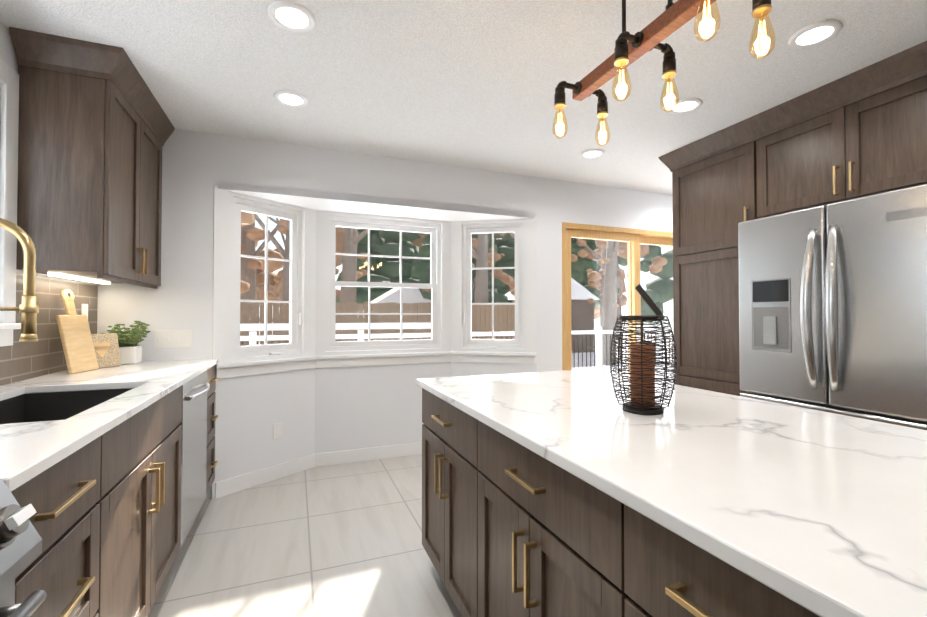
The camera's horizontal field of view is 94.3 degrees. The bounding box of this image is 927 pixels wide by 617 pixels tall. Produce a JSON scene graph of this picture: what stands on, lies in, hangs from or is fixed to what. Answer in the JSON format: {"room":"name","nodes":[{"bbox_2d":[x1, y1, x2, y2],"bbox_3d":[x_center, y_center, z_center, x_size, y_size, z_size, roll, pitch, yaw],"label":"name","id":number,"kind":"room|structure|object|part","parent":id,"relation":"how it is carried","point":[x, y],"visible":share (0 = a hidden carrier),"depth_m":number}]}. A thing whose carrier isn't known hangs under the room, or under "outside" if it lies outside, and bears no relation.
{"room":"kitchen","nodes":[
{"label":"kitchen","id":0,"kind":"room"},
{"bbox_2d":[0,21,95,323],"bbox_3d":[-1.280,0.000,-0.086,0.150,2.450,6.130,0,-1,-21],"label":"wall","id":1,"kind":"structure","parent":0,"point":[7,54],"depth_m":1.84},
{"bbox_2d":[0,58,20,346],"bbox_3d":[-1.798,-0.441,1.333,0.175,1.185,1.118,0,-1,-21],"label":"window","id":2,"kind":"structure","parent":1,"relation":"in","point":[9,98],"depth_m":1.82},
{"bbox_2d":[0,273,97,385],"bbox_3d":[-1.415,0.063,0.477,0.010,0.478,4.679,0,-1,-21],"label":"tile backsplash","id":3,"kind":"structure","parent":1,"relation":"attached to","point":[41,356],"depth_m":2.10},
{"bbox_2d":[81,304,87,318],"bbox_3d":[-2.193,0.034,2.491,0.008,0.120,0.075,0,-1,-21],"label":"outlet","id":4,"kind":"object","parent":3,"relation":"attached to","point":[84,309],"visible":0.56,"depth_m":2.48},
{"bbox_2d":[9,27,174,288],"bbox_3d":[-1.911,-0.661,2.314,0.396,1.054,0.915,0,-1,-21],"label":"upper cabinet","id":5,"kind":"object","parent":1,"relation":"attached to","point":[96,129],"visible":1,"depth_m":1.97},
{"bbox_2d":[147,454,461,616],"bbox_3d":[1.402,1.302,1.068,6.000,0.120,6.660,0,-1,-21],"label":"floor","id":6,"kind":"structure","parent":0,"point":[341,540],"depth_m":2.22},
{"bbox_2d":[0,479,46,616],"bbox_3d":[-0.954,0.759,0.304,0.743,0.941,0.754,0,-1,-21],"label":"range","id":7,"kind":"object","parent":6,"relation":"on","point":[20,544],"visible":1,"depth_m":0.72},
{"bbox_2d":[11,425,118,616],"bbox_3d":[-1.228,0.789,0.876,0.652,0.902,0.506,0,-1,-21],"label":"base cabinet","id":8,"kind":"object","parent":6,"relation":"on","point":[105,519],"depth_m":1.05},
{"bbox_2d":[0,359,217,491],"bbox_3d":[-1.107,0.318,0.593,0.666,0.030,4.678,0,-1,-21],"label":"countertop","id":9,"kind":"structure","parent":8,"relation":"on","point":[29,451],"depth_m":1.37},
{"bbox_2d":[0,218,38,341],"bbox_3d":[-1.608,0.001,1.432,0.286,0.630,0.088,0,-1,-21],"label":"brass faucet","id":10,"kind":"object","parent":9,"relation":"on","point":[28,308],"visible":1,"depth_m":1.48},
{"bbox_2d":[0,388,133,423],"bbox_3d":[-1.463,0.462,1.487,0.454,0.230,0.789,0,-1,-21],"label":"sink basin","id":11,"kind":"object","parent":9,"relation":"in","point":[37,407],"visible":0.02,"depth_m":1.80},
{"bbox_2d":[56,289,98,373],"bbox_3d":[-2.006,0.114,2.221,0.107,0.427,0.200,0,-1,-9],"label":"cutting board","id":12,"kind":"object","parent":9,"relation":"on","point":[76,341],"visible":1,"depth_m":2.20},
{"bbox_2d":[91,333,120,367],"bbox_3d":[-2.026,0.237,2.392,0.069,0.191,0.190,0,-1,19],"label":"block","id":13,"kind":"object","parent":9,"relation":"on","point":[106,349],"visible":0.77,"depth_m":2.41},
{"bbox_2d":[101,321,150,364],"bbox_3d":[-2.034,0.203,2.587,0.257,0.258,0.273,0,-1,-21],"label":"decorative plant","id":14,"kind":"object","parent":9,"relation":"on","point":[130,352],"visible":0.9,"depth_m":2.56},
{"bbox_2d":[119,365,218,536],"bbox_3d":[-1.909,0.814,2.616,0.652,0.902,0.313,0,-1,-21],"label":"base cabinet","id":15,"kind":"object","parent":6,"relation":"on","point":[150,441],"depth_m":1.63},
{"bbox_2d":[179,370,209,546],"bbox_3d":[-1.685,0.808,2.208,0.646,0.892,0.602,0,-1,-21],"label":"dishwasher","id":16,"kind":"object","parent":6,"relation":"on","point":[195,390],"visible":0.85,"depth_m":2.24},
{"bbox_2d":[422,388,465,616],"bbox_3d":[0.390,0.813,1.933,0.990,0.884,0.766,0,-1,-21],"label":"base cabinet","id":17,"kind":"object","parent":6,"relation":"on","point":[444,426],"depth_m":1.75},
{"bbox_2d":[466,413,589,616],"bbox_3d":[0.623,0.804,1.337,0.990,0.884,0.759,0,-1,-21],"label":"base cabinet","id":18,"kind":"object","parent":6,"relation":"on","point":[511,528],"depth_m":1.16},
{"bbox_2d":[590,485,819,616],"bbox_3d":[0.870,0.795,0.706,0.990,0.884,0.723,0,-1,-21],"label":"base cabinet","id":19,"kind":"object","parent":6,"relation":"on","point":[639,567],"depth_m":0.73},
{"bbox_2d":[416,369,926,616],"bbox_3d":[0.740,0.342,1.046,1.040,0.030,2.675,0,-1,-21],"label":"countertop","id":20,"kind":"structure","parent":19,"relation":"on","point":[820,513],"depth_m":0.85},
{"bbox_2d":[609,284,676,414],"bbox_3d":[0.581,0.126,1.398,0.206,0.411,0.205,0,-1,-21],"label":"decorative lantern","id":21,"kind":"object","parent":20,"relation":"on","point":[642,380],"visible":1,"depth_m":1.36},
{"bbox_2d":[670,117,757,395],"bbox_3d":[2.012,0.048,3.094,0.640,2.448,0.645,0,-1,-21],"label":"tall cabinet","id":22,"kind":"object","parent":6,"relation":"on","point":[715,179],"depth_m":2.99},
{"bbox_2d":[738,183,926,429],"bbox_3d":[2.170,0.366,2.304,0.879,1.790,0.927,0,-1,-21],"label":"fridge","id":23,"kind":"object","parent":6,"relation":"on","point":[832,307],"visible":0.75,"depth_m":2.10},
{"bbox_2d":[96,129,672,499],"bbox_3d":[0.356,0.060,3.964,5.850,2.450,0.540,0,-1,-21],"label":"wall","id":24,"kind":"structure","parent":0,"point":[197,166],"depth_m":3.39},
{"bbox_2d":[154,330,191,348],"bbox_3d":[-1.887,0.200,2.798,0.205,0.116,0.011,0,-1,-21],"label":"switch plate","id":25,"kind":"object","parent":24,"relation":"attached to","point":[172,338],"visible":1,"depth_m":2.79},
{"bbox_2d":[273,422,281,438],"bbox_3d":[-1.394,0.917,3.225,0.008,0.115,0.072,-1,-1,37],"label":"outlet","id":26,"kind":"object","parent":24,"relation":"attached to","point":[277,430],"visible":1,"depth_m":3.22},
{"bbox_2d":[215,197,535,497],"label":"window trim","id":27,"kind":"structure","parent":24,"relation":"in","point":[250,479],"depth_m":3.63},
{"bbox_2d":[571,237,633,371],"bbox_3d":[1.334,0.243,4.118,0.744,1.808,0.004,0,-1,-21],"label":"door glass","id":28,"kind":"object","parent":24,"relation":"attached to","point":[611,297],"depth_m":4.10},
{"bbox_2d":[562,222,672,375],"bbox_3d":[1.706,0.255,4.285,1.800,2.070,0.140,0,-1,-21],"label":"door frame","id":29,"kind":"structure","parent":24,"relation":"attached to","point":[635,238],"depth_m":4.08},
{"bbox_2d":[640,244,673,374],"bbox_3d":[2.074,0.248,4.462,0.744,1.808,0.004,0,-1,-21],"label":"door glass","id":30,"kind":"object","parent":24,"relation":"attached to","point":[641,244],"depth_m":4.44},
{"bbox_2d":[0,0,926,194],"bbox_3d":[1.471,-1.270,0.929,6.000,0.120,6.280,0,-1,-21],"label":"ceiling","id":31,"kind":"structure","parent":0,"point":[473,84],"depth_m":2.14},
{"bbox_2d":[273,90,307,107],"bbox_3d":[-0.975,-1.182,2.430,0.176,0.010,0.182,-1,-1,39],"label":"recessed light","id":32,"kind":"object","parent":31,"relation":"in","point":[289,98],"depth_m":2.42},
{"bbox_2d":[268,0,315,32],"bbox_3d":[-0.703,-1.192,1.763,0.176,0.010,0.182,-1,-1,39],"label":"recessed light","id":33,"kind":"object","parent":31,"relation":"in","point":[290,16],"depth_m":1.75},
{"bbox_2d":[580,149,604,158],"bbox_3d":[0.980,-1.170,3.258,0.179,0.010,0.175,0,-1,12],"label":"recessed light","id":34,"kind":"object","parent":31,"relation":"in","point":[591,153],"depth_m":3.24},
{"bbox_2d":[553,0,775,144],"bbox_3d":[0.585,-0.928,1.392,0.274,0.548,0.717,0,-1,-21],"label":"chandelier","id":35,"kind":"object","parent":31,"relation":"hanging from","point":[673,17],"depth_m":1.37},
{"bbox_3d":[0.369,-0.711,1.644,0.058,0.121,0.057,0,-1,-21],"label":"chandelier bulb","id":36,"kind":"part","parent":35,"relation":"part of"},
{"bbox_2d":[600,116,604,139],"bbox_3d":[0.555,-0.723,1.717,0.016,0.095,0.016,0,-1,-6],"label":"bulb","id":37,"kind":"object","parent":35,"relation":"in","point":[601,116],"depth_m":1.72},
{"bbox_3d":[0.555,-0.710,1.717,0.058,0.121,0.057,0,-1,-21],"label":"chandelier bulb","id":38,"kind":"part","parent":35,"relation":"part of"},
{"bbox_2d":[618,63,624,93],"bbox_3d":[0.499,-0.728,1.357,0.016,0.095,0.016,0,-1,-6],"label":"bulb","id":39,"kind":"object","parent":35,"relation":"in","point":[620,63],"depth_m":1.35},
{"bbox_3d":[0.499,-0.715,1.357,0.058,0.121,0.057,0,-1,-21],"label":"chandelier bulb","id":40,"kind":"part","parent":35,"relation":"part of"},
{"bbox_2d":[666,76,672,104],"bbox_3d":[0.685,-0.727,1.430,0.016,0.095,0.016,0,-1,-6],"label":"bulb","id":41,"kind":"object","parent":35,"relation":"in","point":[670,76],"depth_m":1.43},
{"bbox_3d":[0.685,-0.714,1.430,0.058,0.121,0.057,0,-1,-21],"label":"chandelier bulb","id":42,"kind":"part","parent":35,"relation":"part of"},
{"bbox_2d":[702,2,711,31],"bbox_3d":[0.598,-0.732,1.058,0.016,0.095,0.016,0,-1,-6],"label":"bulb","id":43,"kind":"object","parent":35,"relation":"in","point":[706,2],"depth_m":1.06},
{"bbox_3d":[0.598,-0.719,1.058,0.058,0.121,0.057,0,-1,-21],"label":"chandelier bulb","id":44,"kind":"part","parent":35,"relation":"part of"},
{"bbox_2d":[757,15,766,49],"bbox_3d":[0.785,-0.731,1.131,0.016,0.095,0.016,0,-1,-6],"label":"bulb","id":45,"kind":"object","parent":35,"relation":"in","point":[763,15],"depth_m":1.13},
{"bbox_3d":[0.785,-0.718,1.130,0.058,0.121,0.057,0,-1,-21],"label":"chandelier bulb","id":46,"kind":"part","parent":35,"relation":"part of"},
{"bbox_2d":[667,98,702,113],"bbox_3d":[1.292,-1.181,2.512,0.182,0.010,0.176,-1,-1,39],"label":"recessed light","id":47,"kind":"object","parent":31,"relation":"in","point":[685,105],"depth_m":2.50},
{"bbox_2d":[788,20,842,48],"bbox_3d":[1.530,-1.191,1.875,0.182,0.010,0.176,-1,-1,39],"label":"recessed light","id":48,"kind":"object","parent":31,"relation":"in","point":[815,34],"depth_m":1.87},
{"bbox_2d":[758,41,926,217],"bbox_3d":[2.300,-0.878,2.372,0.640,0.618,0.935,0,-1,-21],"label":"upper cabinet","id":49,"kind":"object","parent":0,"relation":"attached to","point":[862,132],"depth_m":2.23},
{"label":"outside","id":50,"kind":"structure","parent":0,"visible":0},
{"bbox_2d":[259,325,673,370],"bbox_3d":[-5.497,2.242,24.580,90.000,0.200,90.000,0,-1,-21],"label":"ground","id":51,"kind":"structure","parent":50,"point":[584,359],"depth_m":18.36},
{"bbox_2d":[240,301,514,345],"bbox_3d":[-11.493,0.971,17.446,21.620,2.130,23.110,0,-1,-21],"label":"fence","id":52,"kind":"object","parent":51,"relation":"on","point":[281,320],"depth_m":11.23},
{"bbox_2d":[371,288,430,339],"bbox_3d":[-2.928,0.481,20.511,3.000,3.200,2.900,0,-1,-21],"label":"gazebo","id":53,"kind":"object","parent":51,"relation":"on","point":[412,294],"depth_m":19.20},
{"bbox_2d":[240,214,626,365],"bbox_3d":[-4.280,-5.581,16.290,49.047,15.233,27.958,0,-1,-21],"label":"trees","id":54,"kind":"object","parent":51,"relation":"on","point":[358,298],"depth_m":19.95},
{"bbox_2d":[240,211,673,359],"bbox_3d":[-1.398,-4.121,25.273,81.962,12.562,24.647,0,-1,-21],"label":"tree","id":55,"kind":"object","parent":51,"relation":"on","point":[645,310],"depth_m":22.85},
{"bbox_2d":[505,278,599,352],"bbox_3d":[4.089,0.244,21.382,3.900,3.700,3.400,0,-1,-21],"label":"shed","id":56,"kind":"object","parent":51,"relation":"on","point":[576,323],"depth_m":20.31},
{"bbox_2d":[605,368,674,383],"bbox_3d":[0.115,1.413,6.137,13.000,0.130,4.460,0,-1,-21],"label":"deck","id":57,"kind":"object","parent":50,"point":[655,376],"depth_m":9.29},
{"bbox_2d":[240,326,672,370],"bbox_3d":[-0.710,0.893,8.184,13.050,0.990,0.100,0,-1,-21],"label":"deck railing","id":58,"kind":"object","parent":57,"relation":"on","point":[251,339],"depth_m":9.39}
]}

